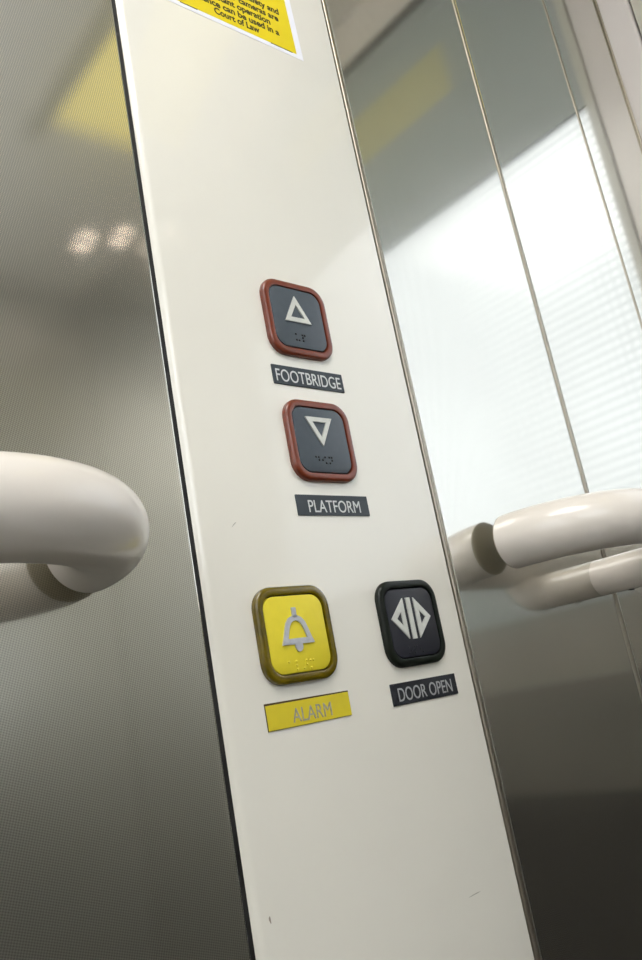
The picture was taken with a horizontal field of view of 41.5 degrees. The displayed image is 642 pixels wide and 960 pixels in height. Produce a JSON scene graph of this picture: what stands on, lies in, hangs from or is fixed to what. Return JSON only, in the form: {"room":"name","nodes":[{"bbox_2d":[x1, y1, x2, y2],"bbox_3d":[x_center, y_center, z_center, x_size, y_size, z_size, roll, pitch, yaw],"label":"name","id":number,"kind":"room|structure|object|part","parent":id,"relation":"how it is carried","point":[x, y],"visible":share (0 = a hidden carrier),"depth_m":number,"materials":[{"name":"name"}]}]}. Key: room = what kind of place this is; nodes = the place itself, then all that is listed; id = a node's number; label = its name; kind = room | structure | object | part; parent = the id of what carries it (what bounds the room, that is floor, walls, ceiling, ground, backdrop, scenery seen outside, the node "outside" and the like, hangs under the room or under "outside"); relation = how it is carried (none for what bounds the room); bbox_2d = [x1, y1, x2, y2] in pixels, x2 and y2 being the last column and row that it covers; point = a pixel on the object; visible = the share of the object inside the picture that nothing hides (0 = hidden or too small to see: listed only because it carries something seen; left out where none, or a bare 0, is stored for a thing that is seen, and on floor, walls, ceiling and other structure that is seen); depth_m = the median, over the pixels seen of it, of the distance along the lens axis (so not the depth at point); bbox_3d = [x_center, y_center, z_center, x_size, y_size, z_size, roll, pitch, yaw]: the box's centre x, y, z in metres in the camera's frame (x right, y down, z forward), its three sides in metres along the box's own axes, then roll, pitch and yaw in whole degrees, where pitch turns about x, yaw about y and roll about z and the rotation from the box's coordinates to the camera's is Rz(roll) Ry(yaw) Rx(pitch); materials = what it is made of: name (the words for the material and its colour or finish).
{"room":"elevator interior","nodes":[
{"label":"elevator interior","id":0,"kind":"room"},
{"bbox_2d":[0,0,641,959],"bbox_3d":[-0.161,-0.079,0.461,1.804,2.056,0.012,3,-20,-42],"label":"wall","id":1,"kind":"structure","parent":0,"point":[116,837],"depth_m":0.61,"materials":[{"name":"silver metal"}]},
{"bbox_2d":[0,451,149,592],"bbox_3d":[-0.270,0.027,0.233,0.526,0.071,0.105,3,-20,-42],"label":"handrail","id":2,"kind":"object","parent":1,"relation":"attached to","point":[90,529],"visible":1,"depth_m":0.33,"materials":[{"name":"beige plastic"}]},
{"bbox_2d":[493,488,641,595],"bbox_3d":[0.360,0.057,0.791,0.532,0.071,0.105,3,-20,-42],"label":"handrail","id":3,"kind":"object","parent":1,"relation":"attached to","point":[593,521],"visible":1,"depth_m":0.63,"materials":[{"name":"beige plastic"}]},
{"bbox_2d":[594,0,641,146],"bbox_3d":[0.518,-0.050,1.054,0.003,2.056,0.003,3,-20,-42],"label":"trim","id":4,"kind":"structure","parent":1,"relation":"attached to","point":[595,1],"depth_m":1.19,"materials":[{"name":"silver metal"}]},
{"bbox_3d":[-0.173,-0.074,0.475,1.869,2.056,0.025,3,-20,-42],"label":"wall","id":5,"kind":"structure","parent":0,"visible":0},
{"bbox_2d":[111,0,255,959],"bbox_3d":[-0.098,-0.076,0.518,0.005,2.053,0.010,3,-20,-42],"label":"trim","id":6,"kind":"structure","parent":5,"relation":"attached to","point":[161,331],"depth_m":0.49,"materials":[{"name":"silver metal"}]},
{"bbox_2d":[115,0,533,959],"bbox_3d":[-0.016,-0.074,0.586,0.215,2.053,0.018,3,-20,-42],"label":"control panel","id":7,"kind":"object","parent":5,"relation":"attached to","point":[377,831],"depth_m":0.55,"materials":[{"name":"beige paint"}]},
{"bbox_2d":[168,0,303,60],"bbox_3d":[-0.074,-0.395,0.669,0.138,0.109,0.001,1,-18,-42],"label":"warning sticker","id":8,"kind":"object","parent":7,"relation":"attached to","point":[271,23],"visible":1,"depth_m":0.68,"materials":[{"name":"yellow"}]},
{"bbox_3d":[-0.014,0.091,0.506,0.057,0.057,0.005,3,-20,-42],"label":"alarm button","id":9,"kind":"part","parent":7,"relation":"part of","materials":[{"name":"yellow plastic"}]},
{"bbox_3d":[-0.016,-0.112,0.594,0.057,0.057,0.005,3,-20,-42],"label":"lift button","id":10,"kind":"part","parent":7,"relation":"part of","materials":[{"name":"grey plastic"}]},
{"bbox_2d":[270,364,344,392],"bbox_3d":[-0.008,-0.070,0.585,0.064,0.014,0.001,3,-20,-42],"label":"name plate","id":11,"kind":"object","parent":7,"relation":"attached to","point":[285,375],"visible":1,"depth_m":0.58,"materials":[{"name":"plastic"}]},
{"bbox_2d":[264,690,351,731],"bbox_3d":[-0.006,0.135,0.497,0.065,0.015,0.001,3,-20,-42],"label":"name plate","id":12,"kind":"object","parent":7,"relation":"attached to","point":[301,711],"visible":1,"depth_m":0.49,"materials":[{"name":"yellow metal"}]},
{"bbox_3d":[0.001,-0.026,0.571,0.057,0.057,0.005,3,-20,-42],"label":"lift button","id":13,"kind":"part","parent":7,"relation":"part of","materials":[{"name":"grey plastic"}]},
{"bbox_2d":[295,494,369,515],"bbox_3d":[0.009,0.017,0.562,0.064,0.014,0.001,3,-20,-42],"label":"name plate","id":14,"kind":"object","parent":7,"relation":"attached to","point":[307,505],"visible":1,"depth_m":0.56,"materials":[{"name":"plastic"}]},
{"bbox_3d":[0.062,0.096,0.573,0.057,0.057,0.005,3,-20,-42],"label":"door button","id":15,"kind":"part","parent":7,"relation":"part of","materials":[{"name":"black plastic"}]},
{"bbox_2d":[389,673,457,706],"bbox_3d":[0.069,0.139,0.564,0.064,0.014,0.001,3,-20,-42],"label":"name plate","id":16,"kind":"object","parent":7,"relation":"attached to","point":[403,693],"visible":1,"depth_m":0.56,"materials":[{"name":"black plastic"}]},
{"bbox_2d":[321,0,540,959],"bbox_3d":[0.066,-0.069,0.662,0.004,2.056,0.013,3,-20,-42],"label":"trim","id":17,"kind":"structure","parent":5,"relation":"attached to","point":[528,918],"depth_m":0.63,"materials":[{"name":"silver metal"}]},
{"bbox_2d":[451,0,641,701],"bbox_3d":[0.228,-0.061,0.805,0.005,2.056,0.013,3,-20,-42],"label":"trim","id":18,"kind":"structure","parent":5,"relation":"attached to","point":[574,447],"depth_m":0.82,"materials":[{"name":"silver metal"}]},
{"bbox_2d":[541,0,641,328],"bbox_3d":[0.390,-0.053,0.950,0.005,2.056,0.013,3,-20,-42],"label":"trim","id":19,"kind":"structure","parent":5,"relation":"attached to","point":[543,2],"depth_m":1.03,"materials":[{"name":"silver metal"}]},
{"bbox_2d":[595,0,641,138],"bbox_3d":[0.535,-0.054,1.051,0.019,2.056,0.054,3,-20,-42],"label":"trim","id":20,"kind":"structure","parent":5,"relation":"attached to","point":[618,16],"depth_m":1.19,"materials":[{"name":"paint"}]},
{"bbox_3d":[1.344,-0.445,0.160,0.019,2.056,0.640,3,-20,-42],"label":"wall","id":21,"kind":"structure","parent":0,"visible":0},
{"bbox_2d":[630,0,641,34],"bbox_3d":[0.860,-0.138,0.690,0.018,1.909,0.916,3,-20,-42],"label":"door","id":22,"kind":"structure","parent":21,"relation":"in","point":[636,4],"depth_m":1.18,"materials":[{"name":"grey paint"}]}
]}

